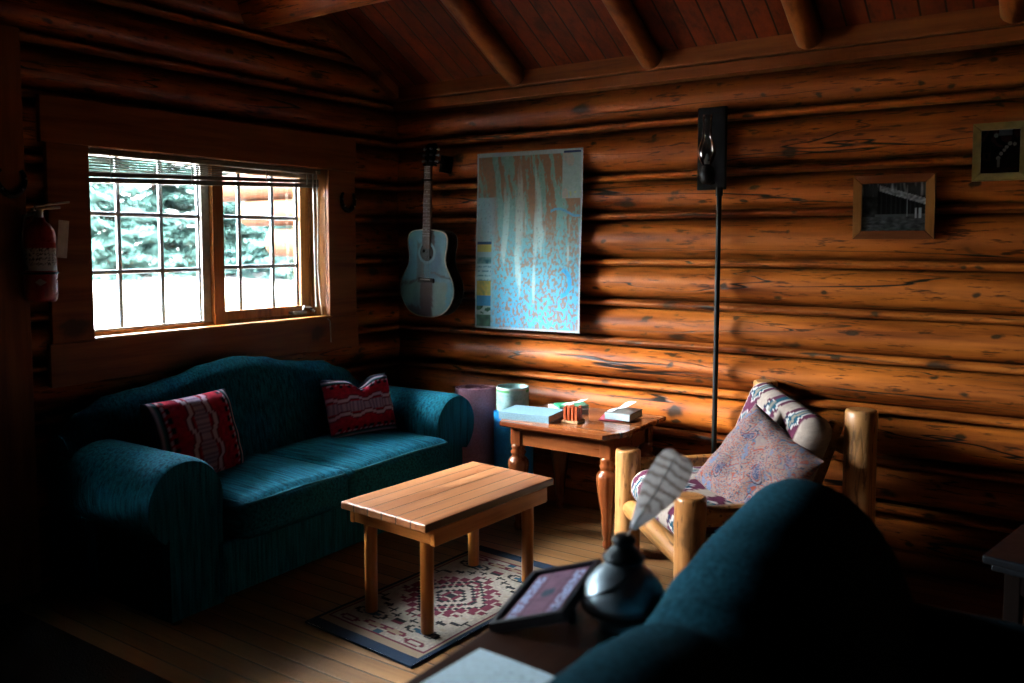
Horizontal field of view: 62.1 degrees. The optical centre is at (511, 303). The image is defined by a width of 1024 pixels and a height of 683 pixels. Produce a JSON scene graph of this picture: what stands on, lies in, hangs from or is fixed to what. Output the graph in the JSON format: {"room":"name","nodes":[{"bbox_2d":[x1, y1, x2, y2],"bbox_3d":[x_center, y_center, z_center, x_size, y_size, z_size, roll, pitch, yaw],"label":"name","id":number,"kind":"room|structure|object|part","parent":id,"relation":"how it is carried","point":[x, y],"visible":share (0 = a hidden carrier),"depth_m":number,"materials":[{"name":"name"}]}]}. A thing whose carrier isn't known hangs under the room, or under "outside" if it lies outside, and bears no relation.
{"room":"log cabin living room","nodes":[
{"label":"log cabin living room","id":0,"kind":"room"},
{"bbox_2d":[0,0,411,584],"bbox_3d":[-2.599,-0.817,2.668,0.270,4.181,6.800,3,5,34],"label":"wall","id":1,"kind":"structure","parent":0,"point":[189,57],"depth_m":4.13,"materials":[{"name":"brown wood"}]},
{"bbox_2d":[0,169,27,197],"bbox_3d":[-1.959,-0.471,3.325,0.027,0.116,0.123,3,5,34],"label":"horseshoe","id":2,"kind":"object","parent":1,"relation":"attached to","point":[24,183],"visible":1,"depth_m":3.34,"materials":[{"name":"black metal"}]},
{"bbox_2d":[0,24,41,604],"bbox_3d":[-2.021,0.054,3.356,0.070,2.280,0.204,3,5,34],"label":"trim","id":3,"kind":"structure","parent":1,"relation":"attached to","point":[20,567],"depth_m":3.37,"materials":[{"name":"brown wood"}]},
{"bbox_2d":[19,201,69,302],"bbox_3d":[-1.865,-0.212,3.404,0.171,0.405,0.170,-1,4,-9],"label":"fire extinguisher","id":4,"kind":"object","parent":1,"relation":"attached to","point":[39,247],"visible":1,"depth_m":3.35,"materials":[{"name":"red metal"}]},
{"bbox_3d":[-1.849,-0.401,3.417,0.020,0.029,0.138,3,5,34],"label":"lever","id":5,"kind":"part","parent":4,"relation":"part of","materials":[{"name":"metal"}]},
{"bbox_2d":[35,93,358,387],"bbox_3d":[-1.506,-0.308,4.274,0.280,1.201,1.795,3,5,34],"label":"window","id":6,"kind":"structure","parent":1,"relation":"in","point":[78,353],"depth_m":4.13,"materials":[{"name":"brown wood"}]},
{"bbox_3d":[-1.732,-0.283,4.013,0.048,0.794,0.683,3,5,34],"label":"fixed sash","id":7,"kind":"part","parent":6,"relation":"part of","materials":[{"name":"white paint"}]},
{"bbox_3d":[-1.538,-0.304,4.286,0.085,0.830,1.375,3,5,34],"label":"frame","id":8,"kind":"part","parent":6,"relation":"part of","materials":[{"name":"brown wood"}]},
{"bbox_2d":[88,148,331,341],"bbox_3d":[-1.441,-0.230,4.226,0.128,0.964,1.351,3,5,34],"label":"blind","id":9,"kind":"object","parent":6,"relation":"attached to","point":[300,181],"visible":0.81,"depth_m":4.08,"materials":[{"name":"white paint"}]},
{"bbox_3d":[-1.767,-0.604,3.740,0.007,0.135,0.006,3,5,34],"label":"ladder cord","id":10,"kind":"part","parent":9,"relation":"part of","materials":[{"name":"white fabric"}]},
{"bbox_3d":[-1.471,-0.699,4.213,0.055,0.025,1.351,3,5,34],"label":"head rail","id":11,"kind":"part","parent":9,"relation":"part of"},
{"bbox_3d":[-1.473,-0.610,4.218,0.036,0.094,1.340,3,5,34],"label":"rail","id":12,"kind":"part","parent":9,"relation":"part of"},
{"bbox_3d":[-1.052,-0.263,4.757,0.081,0.957,0.018,1,4,18],"label":"pull cord","id":13,"kind":"part","parent":9,"relation":"part of","materials":[{"name":"white fabric"}]},
{"bbox_3d":[-1.337,-0.327,4.592,0.055,0.788,0.590,3,5,34],"label":"casement sash","id":14,"kind":"part","parent":6,"relation":"part of","materials":[{"name":"brown wood"}]},
{"bbox_2d":[340,192,356,212],"bbox_3d":[-0.936,-0.580,4.863,0.027,0.116,0.123,3,5,34],"label":"horseshoe","id":15,"kind":"object","parent":6,"relation":"attached to","point":[347,210],"visible":1,"depth_m":4.85,"materials":[{"name":"black metal"}]},
{"bbox_2d":[237,0,388,28],"bbox_3d":[0.898,-1.429,2.847,5.501,0.259,0.257,3,5,34],"label":"roof purlin","id":16,"kind":"structure","parent":1,"relation":"attached to","point":[255,14],"depth_m":4.12,"materials":[{"name":"brown wood"}]},
{"bbox_2d":[311,14,398,98],"bbox_3d":[-1.423,-1.883,4.064,0.060,1.453,2.674,3,5,34],"label":"trim","id":17,"kind":"structure","parent":1,"relation":"attached to","point":[325,22],"depth_m":4.86,"materials":[{"name":"brown wood"}]},
{"bbox_2d":[222,174,293,201],"bbox_3d":[-1.560,-0.837,5.977,1.620,0.204,0.205,3,5,34],"label":"log","id":18,"kind":"object","parent":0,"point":[247,193],"visible":0.13,"depth_m":6.08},
{"bbox_2d":[241,199,293,226],"bbox_3d":[-1.410,-0.640,5.890,1.260,0.195,0.194,3,5,34],"label":"log","id":19,"kind":"object","parent":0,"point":[282,207],"visible":0.32,"depth_m":6.02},
{"bbox_2d":[0,500,1023,682],"bbox_3d":[-0.257,1.406,1.240,5.800,0.120,6.800,3,5,34],"label":"floor","id":20,"kind":"structure","parent":0,"point":[260,633],"depth_m":3.31,"materials":[{"name":"brown wood"}]},
{"bbox_2d":[0,604,172,682],"bbox_3d":[-1.503,1.260,2.372,1.940,0.012,1.095,3,5,34],"label":"floor mat","id":21,"kind":"object","parent":20,"relation":"on","point":[32,650],"visible":1,"depth_m":2.92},
{"bbox_2d":[47,356,473,624],"bbox_3d":[-1.017,0.704,4.032,0.880,0.888,1.975,3,5,34],"label":"loveseat","id":22,"kind":"object","parent":20,"relation":"on","point":[164,535],"visible":0.91,"depth_m":3.48,"materials":[{"name":"teal fabric"}]},
{"bbox_3d":[-1.496,0.863,3.376,0.680,0.603,0.336,3,5,34],"label":"arm","id":23,"kind":"part","parent":22,"relation":"part of"},
{"bbox_2d":[140,388,243,472],"bbox_3d":[-1.352,0.577,3.627,0.201,0.363,0.463,2,4,25],"label":"throw pillow","id":24,"kind":"object","parent":22,"relation":"on","point":[203,427],"visible":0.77,"depth_m":3.58,"materials":[{"name":"red fabric"}]},
{"bbox_3d":[-1.297,0.666,4.147,0.285,0.828,1.770,3,5,34],"label":"backrest","id":25,"kind":"part","parent":22,"relation":"part of","materials":[{"name":"teal fabric"}]},
{"bbox_2d":[217,453,347,538],"bbox_3d":[-1.122,0.814,3.678,0.650,0.209,0.577,3,5,34],"label":"seat cushion","id":26,"kind":"object","parent":22,"relation":"on","point":[263,496],"depth_m":3.50,"materials":[{"name":"teal fabric"}]},
{"bbox_3d":[-1.032,0.985,4.056,0.700,0.225,1.360,3,5,34],"label":"seat","id":27,"kind":"part","parent":22,"relation":"part of","materials":[{"name":"teal fabric"}]},
{"bbox_2d":[266,430,448,499],"bbox_3d":[-0.757,0.775,4.218,0.650,0.209,0.710,3,5,34],"label":"seat cushion","id":28,"kind":"object","parent":22,"relation":"on","point":[372,461],"depth_m":4.07,"materials":[{"name":"teal fabric"}]},
{"bbox_2d":[319,372,396,437],"bbox_3d":[-0.794,0.535,4.432,0.410,0.313,0.199,-4,6,-43],"label":"throw pillow","id":29,"kind":"object","parent":22,"relation":"on","point":[351,410],"visible":0.96,"depth_m":4.35,"materials":[{"name":"red fabric"}]},
{"bbox_3d":[-0.580,0.768,4.732,0.680,0.603,0.336,3,5,34],"label":"arm","id":30,"kind":"part","parent":22,"relation":"part of"},
{"bbox_2d":[305,545,555,667],"bbox_3d":[-0.245,1.185,3.445,0.560,0.009,1.030,3,5,38],"label":"area rug","id":31,"kind":"object","parent":20,"relation":"on","point":[467,598],"visible":0.8,"depth_m":3.31,"materials":[{"name":"beige fabric"}]},
{"bbox_2d":[341,461,552,634],"bbox_3d":[-0.240,0.961,3.426,0.451,0.438,0.770,3,5,38],"label":"coffee table","id":32,"kind":"object","parent":31,"relation":"on","point":[433,510],"visible":0.94,"depth_m":3.27,"materials":[{"name":"brown wood"}]},
{"bbox_3d":[-0.407,0.794,3.547,0.022,0.062,0.680,3,5,38],"label":"rail","id":33,"kind":"part","parent":32,"relation":"part of","materials":[{"name":"brown wood"}]},
{"bbox_3d":[-0.545,0.986,3.283,0.052,0.408,0.052,3,5,38],"label":"leg","id":34,"kind":"part","parent":32,"relation":"part of","materials":[{"name":"brown wood"}]},
{"bbox_3d":[-0.443,0.819,3.158,0.405,0.058,0.022,3,5,38],"label":"rail","id":35,"kind":"part","parent":32,"relation":"part of","materials":[{"name":"brown wood"}]},
{"bbox_3d":[-0.309,0.999,3.098,0.052,0.408,0.052,3,5,38],"label":"leg","id":36,"kind":"part","parent":32,"relation":"part of","materials":[{"name":"brown wood"}]},
{"bbox_3d":[-0.170,0.952,3.756,0.052,0.408,0.052,3,5,38],"label":"leg","id":37,"kind":"part","parent":32,"relation":"part of","materials":[{"name":"brown wood"}]},
{"bbox_3d":[-0.072,0.812,3.283,0.022,0.062,0.680,3,5,38],"label":"rail","id":38,"kind":"part","parent":32,"relation":"part of","materials":[{"name":"brown wood"}]},
{"bbox_3d":[0.065,0.966,3.571,0.052,0.408,0.052,3,5,38],"label":"leg","id":39,"kind":"part","parent":32,"relation":"part of","materials":[{"name":"brown wood"}]},
{"bbox_2d":[455,384,495,465],"bbox_3d":[-0.206,0.778,4.849,0.227,0.626,0.236,3,5,34],"label":"exercise mat","id":40,"kind":"object","parent":20,"relation":"on","point":[481,397],"visible":0.51,"depth_m":4.74,"materials":[{"name":"plastic"}]},
{"bbox_2d":[406,599,617,682],"bbox_3d":[-0.128,1.029,1.468,0.314,0.600,1.265,3,5,34],"label":"console table","id":41,"kind":"object","parent":20,"relation":"on","point":[551,649],"visible":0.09,"depth_m":1.76,"materials":[{"name":"brown wood"}]},
{"bbox_2d":[422,649,554,682],"bbox_3d":[-0.065,0.720,1.570,0.216,0.002,0.280,3,5,37],"label":"paper sheet","id":42,"kind":"object","parent":41,"relation":"on","point":[480,666],"visible":0.98,"depth_m":1.65,"materials":[{"name":"white paper"}]},
{"bbox_2d":[488,558,601,632],"bbox_3d":[0.079,0.647,1.891,0.180,0.113,0.253,2,4,25],"label":"frame","id":43,"kind":"object","parent":41,"relation":"on","point":[548,596],"visible":1,"depth_m":1.86,"materials":[{"name":"wood"}]},
{"bbox_3d":[0.008,0.673,1.930,0.020,0.052,0.220,2,4,25],"label":"rail","id":44,"kind":"part","parent":43,"relation":"part of","materials":[{"name":"black wood"}]},
{"bbox_3d":[0.031,0.668,1.788,0.181,0.084,0.016,2,5,27],"label":"rail","id":45,"kind":"part","parent":43,"relation":"part of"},
{"bbox_3d":[0.078,0.644,1.891,0.148,0.080,0.224,2,4,25],"label":"picture panel","id":46,"kind":"part","parent":43,"relation":"part of","materials":[{"name":"paper"}]},
{"bbox_3d":[0.127,0.625,1.994,0.181,0.084,0.016,2,5,27],"label":"rail","id":47,"kind":"part","parent":43,"relation":"part of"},
{"bbox_3d":[0.131,0.669,1.865,0.016,0.060,0.022,-3,5,-34],"label":"easel leg","id":48,"kind":"part","parent":43,"relation":"part of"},
{"bbox_3d":[0.151,0.621,1.852,0.020,0.052,0.220,2,4,25],"label":"rail","id":49,"kind":"part","parent":43,"relation":"part of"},
{"bbox_2d":[581,532,664,635],"bbox_3d":[0.241,0.600,1.842,0.184,0.205,0.182,-1,4,-16],"label":"inkwell","id":50,"kind":"object","parent":41,"relation":"on","point":[621,592],"visible":0.86,"depth_m":1.79,"materials":[{"name":"grey metal"}]},
{"bbox_2d":[627,449,691,534],"bbox_3d":[0.313,0.408,1.821,0.143,0.200,0.007,0,4,2],"label":"feather","id":51,"kind":"object","parent":50,"relation":"on","point":[670,472],"visible":1,"depth_m":1.82,"materials":[{"name":"paper"}]},
{"bbox_2d":[494,410,532,473],"bbox_3d":[0.011,0.841,4.665,0.214,0.526,0.223,3,5,34],"label":"exercise mat","id":52,"kind":"object","parent":20,"relation":"on","point":[502,448],"visible":0.21,"depth_m":4.58,"materials":[{"name":"blue plastic"}]},
{"bbox_2d":[497,383,528,410],"bbox_3d":[0.004,0.511,4.640,0.176,0.129,0.176,3,5,34],"label":"tin can","id":53,"kind":"object","parent":52,"relation":"on","point":[508,394],"visible":0.89,"depth_m":4.57,"materials":[{"name":"metal"}]},
{"bbox_2d":[499,402,665,549],"bbox_3d":[0.335,0.851,4.281,0.690,0.560,0.575,3,5,34],"label":"side table","id":54,"kind":"object","parent":20,"relation":"on","point":[594,437],"visible":0.83,"depth_m":4.10,"materials":[{"name":"brown wood"}]},
{"bbox_3d":[0.032,0.866,4.259,0.104,0.534,0.104,3,5,34],"label":"leg","id":55,"kind":"part","parent":54,"relation":"part of","materials":[{"name":"brown wood"}]},
{"bbox_2d":[499,405,563,423],"bbox_3d":[0.101,0.553,4.276,0.275,0.036,0.200,2,5,26],"label":"book","id":56,"kind":"object","parent":54,"relation":"on","point":[516,412],"visible":0.93,"depth_m":4.22,"materials":[{"name":"paper"}]},
{"bbox_3d":[0.262,0.842,4.598,0.104,0.534,0.104,3,5,34],"label":"leg","id":57,"kind":"part","parent":54,"relation":"part of","materials":[{"name":"brown wood"}]},
{"bbox_2d":[548,404,588,414],"bbox_3d":[0.294,0.546,4.423,0.150,0.028,0.190,-2,4,-20],"label":"paperback book","id":58,"kind":"object","parent":54,"relation":"on","point":[584,410],"visible":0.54,"depth_m":4.37,"materials":[{"name":"white paper"}]},
{"bbox_2d":[554,402,588,408],"bbox_3d":[0.309,0.526,4.423,0.160,0.012,0.110,-1,4,-13],"label":"paperback book","id":59,"kind":"object","parent":58,"relation":"on","point":[559,405],"visible":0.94,"depth_m":4.41,"materials":[{"name":"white paper"}]},
{"bbox_2d":[562,399,586,404],"bbox_3d":[0.327,0.506,4.415,0.090,0.030,0.130,3,5,34],"label":"paper leaf","id":60,"kind":"object","parent":59,"relation":"on","point":[567,403],"visible":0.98,"depth_m":4.41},
{"bbox_2d":[561,404,584,423],"bbox_3d":[0.298,0.537,4.165,0.090,0.083,0.090,2,5,28],"label":"block","id":61,"kind":"object","parent":54,"relation":"on","point":[572,414],"visible":1,"depth_m":4.14,"materials":[{"name":"brown wood"}]},
{"bbox_2d":[561,419,584,423],"bbox_3d":[0.298,0.573,4.168,0.090,0.012,0.090,2,5,28],"label":"tray","id":62,"kind":"object","parent":54,"relation":"on","point":[570,421],"depth_m":4.13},
{"bbox_3d":[0.447,0.885,3.980,0.104,0.534,0.104,3,5,34],"label":"leg","id":63,"kind":"part","parent":54,"relation":"part of","materials":[{"name":"brown wood"}]},
{"bbox_2d":[599,413,622,421],"bbox_3d":[0.510,0.569,4.266,0.120,0.005,0.170,1,4,17],"label":"leaflet","id":64,"kind":"object","parent":54,"relation":"on","point":[602,418],"visible":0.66,"depth_m":4.20,"materials":[{"name":"pink paper"}]},
{"bbox_2d":[605,406,642,421],"bbox_3d":[0.559,0.549,4.244,0.135,0.036,0.170,2,5,31],"label":"book","id":65,"kind":"object","parent":64,"relation":"on","point":[627,414],"visible":1,"depth_m":4.19,"materials":[{"name":"white paper"}]},
{"bbox_2d":[608,401,634,411],"bbox_3d":[0.547,0.505,4.237,0.100,0.055,0.130,3,5,34],"label":"paper leaf","id":66,"kind":"object","parent":65,"relation":"on","point":[629,403],"visible":1,"depth_m":4.23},
{"bbox_3d":[0.676,0.862,4.319,0.104,0.534,0.104,3,5,34],"label":"leg","id":67,"kind":"part","parent":54,"relation":"part of","materials":[{"name":"brown wood"}]},
{"bbox_2d":[615,379,877,578],"bbox_3d":[0.937,0.777,3.593,0.814,0.807,0.862,-1,4,-10],"label":"armchair","id":68,"kind":"object","parent":20,"relation":"on","point":[680,530],"visible":0.36,"depth_m":3.27,"materials":[{"name":"brown wood"}]},
{"bbox_3d":[0.531,0.910,3.906,0.118,0.498,0.119,-1,4,-10],"label":"post","id":69,"kind":"part","parent":68,"relation":"part of","materials":[{"name":"brown wood"}]},
{"bbox_3d":[0.598,0.948,3.545,0.085,0.088,0.741,-1,4,-10],"label":"rail","id":70,"kind":"part","parent":68,"relation":"part of","materials":[{"name":"brown wood"}]},
{"bbox_3d":[0.860,0.740,3.956,0.630,0.077,0.056,-1,4,-10],"label":"arm rail","id":71,"kind":"part","parent":68,"relation":"part of","materials":[{"name":"brown wood"}]},
{"bbox_2d":[631,466,733,534],"bbox_3d":[0.888,0.835,3.590,0.650,0.195,0.640,-1,4,-10],"label":"seat cushion","id":72,"kind":"object","parent":68,"relation":"on","point":[663,523],"depth_m":3.47,"materials":[{"name":"fabric"}]},
{"bbox_3d":[0.664,0.961,3.181,0.123,0.498,0.124,-1,4,-10],"label":"post","id":73,"kind":"part","parent":68,"relation":"part of","materials":[{"name":"brown wood"}]},
{"bbox_3d":[0.994,0.887,3.236,0.630,0.055,0.040,-1,4,-10],"label":"arm rail","id":74,"kind":"part","parent":68,"relation":"part of","materials":[{"name":"wood"}]},
{"bbox_3d":[0.994,0.791,3.230,0.630,0.077,0.056,-1,4,-10],"label":"arm rail","id":75,"kind":"part","parent":68,"relation":"part of","materials":[{"name":"brown wood"}]},
{"bbox_2d":[694,403,823,503],"bbox_3d":[0.963,0.655,3.361,0.250,0.482,0.494,-2,5,-27],"label":"throw pillow","id":76,"kind":"object","parent":68,"relation":"on","point":[758,452],"visible":0.7,"depth_m":3.32,"materials":[{"name":"fabric"}]},
{"bbox_3d":[1.190,0.754,4.019,0.113,0.792,0.114,-1,4,-10],"label":"post","id":77,"kind":"part","parent":68,"relation":"part of","materials":[{"name":"brown wood"}]},
{"bbox_2d":[736,382,831,480],"bbox_3d":[1.114,0.574,3.588,0.240,0.401,0.703,0,4,-2],"label":"cushion","id":78,"kind":"object","parent":68,"relation":"on","point":[805,427],"depth_m":3.35,"materials":[{"name":"fabric"}]},
{"bbox_3d":[1.257,0.535,3.638,0.071,0.075,0.741,-1,4,-10],"label":"rail","id":79,"kind":"part","parent":68,"relation":"part of","materials":[{"name":"brown wood"}]},
{"bbox_3d":[1.343,0.803,3.294,0.121,0.798,0.124,-1,4,-10],"label":"post","id":80,"kind":"part","parent":68,"relation":"part of","materials":[{"name":"brown wood"}]},
{"bbox_2d":[547,478,1023,682],"bbox_3d":[0.545,0.909,1.289,0.953,0.865,1.844,3,5,34],"label":"armchair","id":81,"kind":"object","parent":20,"relation":"on","point":[800,584],"visible":1,"depth_m":1.65,"materials":[{"name":"teal fabric"}]},
{"bbox_3d":[0.993,0.982,1.931,0.770,0.570,0.290,3,5,34],"label":"arm","id":82,"kind":"part","parent":81,"relation":"part of"},
{"bbox_2d":[982,524,1023,624],"bbox_3d":[1.751,1.003,2.534,0.460,0.503,0.520,-4,6,-44],"label":"end table","id":83,"kind":"object","parent":20,"relation":"on","point":[1007,557],"visible":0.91,"depth_m":2.53,"materials":[{"name":"black paint"}]},
{"bbox_3d":[1.504,1.025,2.559,0.044,0.455,0.044,-4,6,-44],"label":"leg","id":84,"kind":"part","parent":83,"relation":"part of","materials":[{"name":"brown wood"}]},
{"bbox_2d":[328,0,998,86],"bbox_3d":[-0.444,-1.830,1.139,6.450,2.022,7.100,3,5,34],"label":"ceiling","id":85,"kind":"structure","parent":0,"point":[413,42],"depth_m":4.24,"materials":[{"name":"brown wood"}]},
{"bbox_2d":[441,0,524,85],"bbox_3d":[-0.820,-1.943,3.333,0.117,1.695,3.073,3,5,34],"label":"rafter","id":86,"kind":"object","parent":85,"relation":"attached to","point":[464,12],"visible":1,"depth_m":4.34,"materials":[{"name":"brown wood"}]},
{"bbox_2d":[602,0,660,68],"bbox_3d":[-0.157,-1.912,2.886,0.116,1.695,3.073,3,5,34],"label":"rafter","id":87,"kind":"object","parent":85,"relation":"attached to","point":[623,13],"visible":1,"depth_m":3.97,"materials":[{"name":"brown wood"}]},
{"bbox_2d":[781,0,821,48],"bbox_3d":[0.473,-1.882,2.463,0.115,1.694,3.073,3,5,34],"label":"rafter","id":88,"kind":"object","parent":85,"relation":"attached to","point":[800,14],"visible":1,"depth_m":3.62,"materials":[{"name":"brown wood"}]},
{"bbox_2d":[999,0,1023,23],"bbox_3d":[1.128,-1.851,2.022,0.116,1.695,3.073,3,5,34],"label":"rafter","id":89,"kind":"object","parent":85,"relation":"attached to","point":[1011,11],"visible":1,"depth_m":3.26,"materials":[{"name":"brown wood"}]},
{"bbox_2d":[383,44,1023,564],"bbox_3d":[1.498,0.038,3.978,6.050,2.291,0.269,3,5,34],"label":"wall","id":90,"kind":"structure","parent":0,"point":[927,335],"depth_m":3.96,"materials":[{"name":"brown wood"}]},
{"bbox_2d":[265,229,294,256],"bbox_3d":[-1.290,-0.419,5.825,0.970,0.203,0.202,3,5,34],"label":"log","id":91,"kind":"object","parent":90,"relation":"attached to","point":[283,238],"visible":0.24,"depth_m":5.94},
{"bbox_2d":[423,155,453,173],"bbox_3d":[-0.432,-0.819,4.971,0.168,0.110,0.092,-3,5,-36],"label":"hanger","id":92,"kind":"object","parent":90,"relation":"attached to","point":[446,162],"visible":0.99,"depth_m":4.99,"materials":[{"name":"black metal"}]},
{"bbox_2d":[400,143,463,317],"bbox_3d":[-0.483,-0.431,5.020,0.414,1.019,0.127,3,5,34],"label":"acoustic guitar","id":93,"kind":"object","parent":92,"relation":"hanging from","point":[431,284],"visible":1,"depth_m":4.97,"materials":[{"name":"blue wood"}]},
{"bbox_2d":[475,147,582,332],"bbox_3d":[0.084,-0.349,4.718,0.713,1.003,0.046,3,5,36],"label":"map","id":94,"kind":"object","parent":90,"relation":"attached to","point":[529,222],"visible":1,"depth_m":4.71,"materials":[{"name":"paper"}]},
{"bbox_2d":[392,5,1023,101],"bbox_3d":[1.534,-1.182,3.721,5.400,0.104,0.112,3,5,34],"label":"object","id":95,"kind":"structure","parent":90,"relation":"attached to","point":[985,18],"depth_m":3.98,"materials":[{"name":"brown wood"}]},
{"bbox_2d":[394,25,1023,113],"bbox_3d":[1.539,-1.099,3.734,5.400,0.058,0.095,3,5,34],"label":"log beam","id":96,"kind":"structure","parent":90,"relation":"attached to","point":[1014,35],"depth_m":3.99,"materials":[{"name":"brown wood"}]},
{"bbox_2d":[692,106,727,189],"bbox_3d":[0.930,-0.745,4.048,0.143,0.394,0.148,3,5,34],"label":"wall sconce","id":97,"kind":"object","parent":90,"relation":"attached to","point":[712,121],"visible":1,"depth_m":4.07,"materials":[{"name":"black paint"}]},
{"bbox_3d":[0.922,-0.685,4.020,0.027,0.052,0.027,3,5,34],"label":"burner","id":98,"kind":"part","parent":97,"relation":"part of","materials":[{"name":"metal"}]},
{"bbox_2d":[711,187,722,453],"bbox_3d":[0.992,0.246,4.123,0.034,1.610,0.034,3,5,34],"label":"conduit pipe","id":99,"kind":"object","parent":90,"relation":"attached to","point":[719,190],"visible":0.79,"depth_m":4.10,"materials":[{"name":"black metal"}]},
{"bbox_2d":[547,485,1003,589],"bbox_3d":[1.540,1.117,3.891,5.400,0.085,0.072,3,5,34],"label":"baseboard","id":100,"kind":"structure","parent":90,"relation":"attached to","point":[908,560],"depth_m":3.67,"materials":[{"name":"brown wood"}]},
{"bbox_2d":[852,173,936,238],"bbox_3d":[1.643,-0.418,3.662,0.326,0.275,0.034,3,5,34],"label":"picture frame","id":101,"kind":"object","parent":90,"relation":"attached to","point":[898,206],"visible":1,"depth_m":3.66,"materials":[{"name":"brown wood"}]},
{"bbox_3d":[1.523,-0.424,3.743,0.036,0.275,0.034,3,5,34],"label":"rail","id":102,"kind":"part","parent":101,"relation":"part of","materials":[{"name":"brown wood"}]},
{"bbox_3d":[1.646,-0.299,3.674,0.326,0.036,0.024,3,5,34],"label":"rail","id":103,"kind":"part","parent":101,"relation":"part of","materials":[{"name":"brown wood"}]},
{"bbox_2d":[862,182,925,230],"bbox_3d":[1.643,-0.418,3.662,0.254,0.203,0.009,3,5,34],"label":"photograph","id":104,"kind":"object","parent":101,"relation":"on","point":[886,206],"depth_m":3.66,"materials":[{"name":"paper"}]},
{"bbox_3d":[1.640,-0.537,3.649,0.326,0.036,0.024,3,5,34],"label":"rail","id":105,"kind":"part","parent":101,"relation":"part of","materials":[{"name":"brown wood"}]},
{"bbox_3d":[1.763,-0.412,3.581,0.036,0.275,0.034,3,5,34],"label":"rail","id":106,"kind":"part","parent":101,"relation":"part of","materials":[{"name":"brown wood"}]},
{"bbox_2d":[972,120,1023,181],"bbox_3d":[1.969,-0.615,3.427,0.197,0.231,0.034,3,5,34],"label":"picture frame","id":107,"kind":"object","parent":90,"relation":"attached to","point":[998,147],"visible":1,"depth_m":3.43,"materials":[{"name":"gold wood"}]},
{"bbox_3d":[1.900,-0.618,3.474,0.030,0.231,0.034,3,5,34],"label":"rail","id":108,"kind":"part","parent":107,"relation":"part of","materials":[{"name":"brown wood"}]},
{"bbox_3d":[1.972,-0.515,3.438,0.197,0.030,0.024,3,5,34],"label":"rail","id":109,"kind":"part","parent":107,"relation":"part of","materials":[{"name":"gold metal"}]},
{"bbox_3d":[1.966,-0.715,3.416,0.197,0.030,0.024,3,5,34],"label":"rail","id":110,"kind":"part","parent":107,"relation":"part of","materials":[{"name":"gold metal"}]},
{"bbox_2d":[980,129,1020,173],"bbox_3d":[1.970,-0.615,3.428,0.137,0.171,0.009,3,5,34],"label":"photograph","id":111,"kind":"object","parent":107,"relation":"on","point":[1000,149],"depth_m":3.43,"materials":[{"name":"paper"}]},
{"bbox_3d":[2.038,-0.612,3.381,0.030,0.231,0.034,3,5,34],"label":"rail","id":112,"kind":"part","parent":107,"relation":"part of","materials":[{"name":"gold metal"}]},
{"label":"outside","id":113,"kind":"structure","parent":0,"visible":0},
{"bbox_2d":[93,230,294,328],"bbox_3d":[-25.776,-1.367,22.170,60.000,3.055,80.000,3,5,34],"label":"ground","id":114,"kind":"structure","parent":113,"point":[141,300],"depth_m":18.53,"materials":[{"name":"white snow"}]},
{"bbox_2d":[93,206,147,261],"bbox_3d":[-12.705,-5.893,23.375,4.860,11.358,4.606,-2,5,-30],"label":"conifer tree","id":115,"kind":"object","parent":114,"relation":"on","point":[143,208],"visible":0.02,"depth_m":23.79,"materials":[{"name":"green plant"}]},
{"bbox_2d":[88,155,187,282],"bbox_3d":[-10.739,-4.784,22.432,3.761,8.802,3.652,-1,4,-12],"label":"conifer tree","id":116,"kind":"object","parent":114,"relation":"on","point":[102,195],"visible":0.27,"depth_m":22.12,"materials":[{"name":"green plant"}]},
{"bbox_2d":[89,159,246,273],"bbox_3d":[-10.700,-6.275,25.573,5.103,11.926,4.837,-1,4,-14],"label":"conifer tree","id":117,"kind":"object","parent":114,"relation":"on","point":[150,245],"visible":0.18,"depth_m":25.33,"materials":[{"name":"green plant"}]},
{"bbox_2d":[177,192,233,258],"bbox_3d":[-10.216,-6.540,30.901,4.606,11.358,4.860,-1,4,-10],"label":"conifer tree","id":118,"kind":"object","parent":114,"relation":"on","point":[190,192],"visible":0.02,"depth_m":30.87,"materials":[{"name":"green plant"}]},
{"bbox_2d":[156,163,258,278],"bbox_3d":[-8.883,-4.588,25.216,3.376,8.099,3.310,0,4,-5],"label":"conifer tree","id":119,"kind":"object","parent":114,"relation":"on","point":[189,239],"visible":0.16,"depth_m":24.86,"materials":[{"name":"green plant"}]},
{"bbox_2d":[224,204,265,271],"bbox_3d":[-8.480,-5.386,27.307,3.834,9.242,3.949,-3,5,-35],"label":"conifer tree","id":120,"kind":"object","parent":114,"relation":"on","point":[257,236],"visible":0.02,"depth_m":26.56,"materials":[{"name":"green plant"}]},
{"bbox_2d":[224,202,294,280],"bbox_3d":[-6.542,-5.517,24.773,4.376,10.790,4.617,-2,4,-24],"label":"conifer tree","id":121,"kind":"object","parent":114,"relation":"on","point":[258,245],"visible":0.06,"depth_m":24.48,"materials":[{"name":"green plant"}]}
]}

